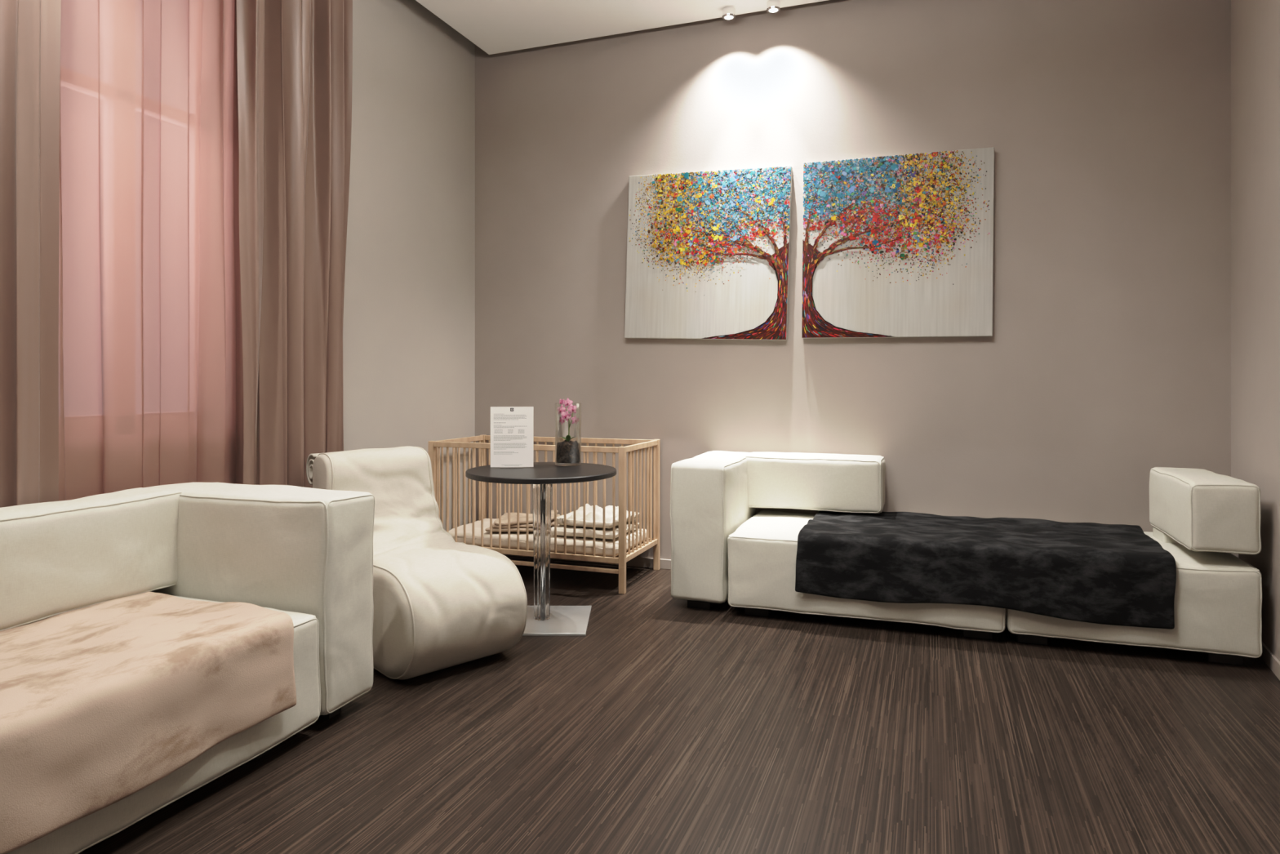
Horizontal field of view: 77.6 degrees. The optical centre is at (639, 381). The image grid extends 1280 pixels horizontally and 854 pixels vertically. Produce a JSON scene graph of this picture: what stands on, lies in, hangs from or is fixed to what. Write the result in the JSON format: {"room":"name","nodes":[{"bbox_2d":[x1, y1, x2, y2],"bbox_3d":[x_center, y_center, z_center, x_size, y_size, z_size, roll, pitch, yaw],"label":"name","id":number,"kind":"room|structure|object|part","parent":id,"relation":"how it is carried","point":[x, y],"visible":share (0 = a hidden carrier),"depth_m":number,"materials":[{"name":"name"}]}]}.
{"room":"family rest lounge","nodes":[
{"label":"family rest lounge","id":0,"kind":"room"},
{"bbox_2d":[342,0,475,530],"bbox_3d":[-2.294,-0.650,2.452,0.250,3.600,6.235,0,0,20],"label":"wall","id":1,"kind":"structure","parent":0,"point":[409,321],"depth_m":4.70,"materials":[{"name":"paint"}]},
{"bbox_2d":[415,0,826,54],"bbox_3d":[-0.120,-2.195,1.614,4.088,0.120,6.150,0,0,20],"label":"ceiling","id":2,"kind":"structure","parent":0,"point":[495,26],"depth_m":4.64,"materials":[{"name":"paint"}]},
{"bbox_2d":[722,6,735,20],"bbox_3d":[0.511,-2.110,4.572,0.076,0.051,0.076,0,0,20],"label":"ceiling spotlight","id":3,"kind":"object","parent":2,"relation":"attached to","point":[728,12],"visible":1,"depth_m":4.55,"materials":[{"name":"silver metal"}]},
{"bbox_2d":[766,0,780,13],"bbox_3d":[0.752,-2.110,4.484,0.076,0.051,0.076,0,0,20],"label":"ceiling spotlight","id":4,"kind":"object","parent":2,"relation":"attached to","point":[772,6],"visible":1,"depth_m":4.46,"materials":[{"name":"silver metal"}]},
{"bbox_2d":[86,555,1279,853],"bbox_3d":[-0.149,1.200,1.696,4.798,0.100,6.485,0,0,20],"label":"floor","id":5,"kind":"structure","parent":0,"point":[668,726],"depth_m":2.47,"materials":[{"name":"laminate"}]},
{"bbox_2d":[0,480,374,853],"bbox_3d":[-1.758,0.763,1.831,0.933,0.773,2.474,0,0,20],"label":"sofa","id":6,"kind":"object","parent":5,"relation":"on","point":[306,554],"visible":0.66,"depth_m":2.62,"materials":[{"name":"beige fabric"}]},
{"bbox_3d":[-1.861,0.552,2.509,0.260,0.351,0.829,0,0,20],"label":"backrest","id":7,"kind":"part","parent":6,"relation":"part of","materials":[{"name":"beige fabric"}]},
{"bbox_2d":[0,591,296,853],"bbox_3d":[-1.663,0.848,1.854,0.812,0.290,1.649,0,0,20],"label":"throw blanket","id":8,"kind":"object","parent":6,"relation":"on","point":[100,704],"visible":0.93,"depth_m":2.01,"materials":[{"name":"beige fur"}]},
{"bbox_3d":[-1.631,0.921,2.154,0.883,0.368,1.226,0,0,20],"label":"seat","id":9,"kind":"part","parent":6,"relation":"part of","materials":[{"name":"beige fabric"}]},
{"bbox_3d":[-1.390,0.744,2.859,0.892,0.719,0.277,0,0,20],"label":"armrest","id":10,"kind":"part","parent":6,"relation":"part of","materials":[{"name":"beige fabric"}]},
{"bbox_2d":[306,445,527,679],"bbox_3d":[-0.990,0.731,3.448,0.550,0.833,1.008,0,0,-44],"label":"lounge chair","id":11,"kind":"object","parent":5,"relation":"on","point":[440,602],"visible":0.84,"depth_m":3.19,"materials":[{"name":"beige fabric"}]},
{"bbox_2d":[465,462,616,635],"bbox_3d":[-0.470,0.786,3.815,0.716,0.727,0.716,0,0,0],"label":"round table","id":12,"kind":"object","parent":5,"relation":"on","point":[543,619],"visible":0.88,"depth_m":3.78,"materials":[{"name":"black laminate"}]},
{"bbox_2d":[490,406,533,466],"bbox_3d":[-0.626,0.273,3.895,0.210,0.300,0.080,0,0,-4],"label":"sign holder","id":13,"kind":"object","parent":12,"relation":"on","point":[511,427],"visible":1,"depth_m":3.88,"materials":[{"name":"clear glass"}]},
{"bbox_3d":[-0.470,1.144,3.815,0.450,0.012,0.444,0,0,0],"label":"plate","id":14,"kind":"part","parent":12,"relation":"part of","materials":[{"name":"metal"}]},
{"bbox_2d":[556,440,579,462],"bbox_3d":[-0.362,0.266,4.015,0.134,0.312,0.134,0,0,20],"label":"vase","id":15,"kind":"object","parent":12,"relation":"on","point":[567,451],"visible":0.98,"depth_m":3.97,"materials":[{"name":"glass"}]},
{"bbox_2d":[556,398,578,440],"bbox_3d":[-0.369,0.195,4.012,0.106,0.221,0.069,0,0,20],"label":"orchid","id":16,"kind":"object","parent":15,"relation":"on","point":[571,408],"visible":1,"depth_m":4.00,"materials":[{"name":"pink plant"}]},
{"bbox_3d":[-0.357,0.217,4.013,0.042,0.176,0.011,0,0,-4],"label":"stem","id":17,"kind":"part","parent":16,"relation":"part of","materials":[{"name":"green plant"}]},
{"bbox_2d":[428,434,660,594],"bbox_3d":[-0.567,0.752,4.792,1.250,0.795,0.605,0,0,20],"label":"crib","id":18,"kind":"object","parent":5,"relation":"on","point":[624,556],"visible":0.69,"depth_m":4.63,"materials":[{"name":"brown wood"}]},
{"bbox_3d":[-1.236,0.752,4.729,0.036,0.795,0.028,0,0,20],"label":"leg","id":19,"kind":"part","parent":18,"relation":"part of","materials":[{"name":"brown wood"}]},
{"bbox_3d":[-1.137,0.674,5.000,0.020,0.632,0.547,0,0,20],"label":"panel","id":20,"kind":"part","parent":18,"relation":"part of","materials":[{"name":"brown wood"}]},
{"bbox_3d":[-1.039,0.752,5.271,0.036,0.795,0.028,0,0,20],"label":"leg","id":21,"kind":"part","parent":18,"relation":"part of","materials":[{"name":"brown wood"}]},
{"bbox_3d":[-0.666,0.702,4.521,1.176,0.687,0.020,0,0,20],"label":"panel","id":22,"kind":"part","parent":18,"relation":"part of","materials":[{"name":"brown wood"}]},
{"bbox_2d":[448,518,646,556],"bbox_3d":[-0.567,0.927,4.792,1.134,0.082,0.534,0,0,20],"label":"mattress","id":23,"kind":"object","parent":18,"relation":"on","point":[522,535],"visible":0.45,"depth_m":4.57,"materials":[{"name":"white fabric"}]},
{"bbox_2d":[485,510,559,531],"bbox_3d":[-0.696,0.839,4.810,0.414,0.085,0.352,0,0,0],"label":"folded blanket","id":24,"kind":"object","parent":23,"relation":"on","point":[522,517],"visible":0.53,"depth_m":4.65,"materials":[{"name":"beige fabric"}]},
{"bbox_2d":[551,520,639,539],"bbox_3d":[-0.261,0.855,4.666,0.414,0.050,0.415,0,0,20],"label":"pillow","id":25,"kind":"object","parent":23,"relation":"on","point":[560,528],"visible":0.43,"depth_m":4.49,"materials":[{"name":"white fabric"}]},
{"bbox_2d":[556,503,639,528],"bbox_3d":[-0.250,0.776,4.663,0.402,0.102,0.413,0,0,25],"label":"pillow","id":26,"kind":"object","parent":25,"relation":"on","point":[588,509],"visible":0.66,"depth_m":4.53,"materials":[{"name":"white fabric"}]},
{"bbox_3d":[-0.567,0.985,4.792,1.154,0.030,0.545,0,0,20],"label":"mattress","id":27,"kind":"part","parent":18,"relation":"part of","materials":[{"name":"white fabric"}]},
{"bbox_3d":[-0.468,0.674,5.063,1.176,0.632,0.020,0,0,20],"label":"panel","id":28,"kind":"part","parent":18,"relation":"part of","materials":[{"name":"brown wood"}]},
{"bbox_3d":[-0.096,0.752,4.313,0.036,0.795,0.028,0,0,20],"label":"leg","id":29,"kind":"part","parent":18,"relation":"part of","materials":[{"name":"brown wood"}]},
{"bbox_3d":[0.003,0.674,4.584,0.020,0.632,0.547,0,0,20],"label":"panel","id":30,"kind":"part","parent":18,"relation":"part of","materials":[{"name":"brown wood"}]},
{"bbox_3d":[0.102,0.752,4.855,0.036,0.795,0.028,0,0,20],"label":"leg","id":31,"kind":"part","parent":18,"relation":"part of","materials":[{"name":"brown wood"}]},
{"bbox_2d":[670,450,1262,665],"bbox_3d":[1.442,0.777,3.948,2.497,0.746,0.852,0,0,20],"label":"sofa","id":32,"kind":"object","parent":5,"relation":"on","point":[721,548],"visible":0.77,"depth_m":3.74,"materials":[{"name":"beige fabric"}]},
{"bbox_3d":[0.417,0.755,4.338,0.301,0.698,0.820,0,0,20],"label":"armrest","id":33,"kind":"part","parent":32,"relation":"part of","materials":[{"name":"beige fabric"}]},
{"bbox_3d":[0.957,0.554,4.422,0.778,0.300,0.295,0,0,20],"label":"backrest","id":34,"kind":"part","parent":32,"relation":"part of","materials":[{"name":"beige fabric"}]},
{"bbox_3d":[1.145,0.922,4.052,1.256,0.368,0.842,0,0,20],"label":"seat","id":35,"kind":"part","parent":32,"relation":"part of","materials":[{"name":"beige fabric"}]},
{"bbox_2d":[795,511,1176,629],"bbox_3d":[1.595,0.855,3.834,1.559,0.308,0.821,0,0,20],"label":"throw blanket","id":36,"kind":"object","parent":32,"relation":"on","point":[1090,572],"visible":0.98,"depth_m":3.52,"materials":[{"name":"black fur"}]},
{"bbox_3d":[2.169,0.922,3.678,0.939,0.369,0.843,0,0,20],"label":"seat","id":37,"kind":"part","parent":32,"relation":"part of","materials":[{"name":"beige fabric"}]},
{"bbox_3d":[2.470,0.555,3.503,0.261,0.296,0.671,0,0,20],"label":"armrest","id":38,"kind":"part","parent":32,"relation":"part of","materials":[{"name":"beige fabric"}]},
{"bbox_2d":[475,0,1231,559],"bbox_3d":[0.937,-0.650,4.672,4.798,3.600,0.150,0,0,20],"label":"wall","id":39,"kind":"structure","parent":0,"point":[1105,362],"depth_m":4.37,"materials":[{"name":"paint"}]},
{"bbox_2d":[502,554,670,569],"bbox_3d":[0.886,1.120,4.604,4.226,0.060,0.012,0,0,20],"label":"baseboard","id":40,"kind":"structure","parent":39,"relation":"attached to","point":[639,562],"depth_m":4.92,"materials":[{"name":"paint"}]},
{"bbox_2d":[624,165,792,340],"bbox_3d":[0.393,-0.753,4.765,1.059,1.059,0.045,2,1,20],"label":"painting","id":41,"kind":"object","parent":39,"relation":"attached to","point":[708,252],"visible":1,"depth_m":4.74,"materials":[{"name":"fabric"}]},
{"bbox_2d":[801,146,994,337],"bbox_3d":[1.405,-0.743,4.395,1.017,1.017,0.045,1,0,20],"label":"painting","id":42,"kind":"object","parent":39,"relation":"attached to","point":[895,246],"visible":1,"depth_m":4.37,"materials":[{"name":"fabric"}]},
{"bbox_2d":[1231,0,1279,661],"bbox_3d":[1.618,-0.650,1.025,1.018,3.600,6.235,0,0,20],"label":"wall","id":43,"kind":"structure","parent":0,"point":[1255,24],"depth_m":3.41,"materials":[{"name":"paint"}]},
{"bbox_2d":[1258,640,1279,679],"bbox_3d":[1.469,1.120,1.072,0.012,0.060,6.264,0,0,27],"label":"baseboard","id":44,"kind":"structure","parent":43,"relation":"attached to","point":[1271,660],"depth_m":3.19,"materials":[{"name":"paint"}]},
{"bbox_3d":[-0.149,-2.500,1.696,4.798,0.100,6.485,0,0,20],"label":"ceiling","id":45,"kind":"structure","parent":0,"visible":0},
{"bbox_2d":[0,0,61,506],"bbox_3d":[-2.142,-0.640,2.207,0.062,3.520,1.042,0,0,20],"label":"curtain","id":46,"kind":"object","parent":45,"relation":"hanging from","point":[30,29],"visible":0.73,"depth_m":2.60,"materials":[{"name":"brown fabric"}]},
{"bbox_2d":[58,0,243,498],"bbox_3d":[-1.881,-0.640,3.085,0.072,3.520,0.914,0,0,20],"label":"curtain","id":47,"kind":"object","parent":45,"relation":"hanging from","point":[151,361],"visible":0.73,"depth_m":3.07,"materials":[{"name":"pink fabric"}]},
{"bbox_2d":[236,0,352,487],"bbox_3d":[-1.587,-0.640,3.700,0.120,3.520,0.683,0,0,20],"label":"curtain","id":48,"kind":"object","parent":45,"relation":"hanging from","point":[295,57],"visible":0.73,"depth_m":3.64,"materials":[{"name":"brown fabric"}]}
]}

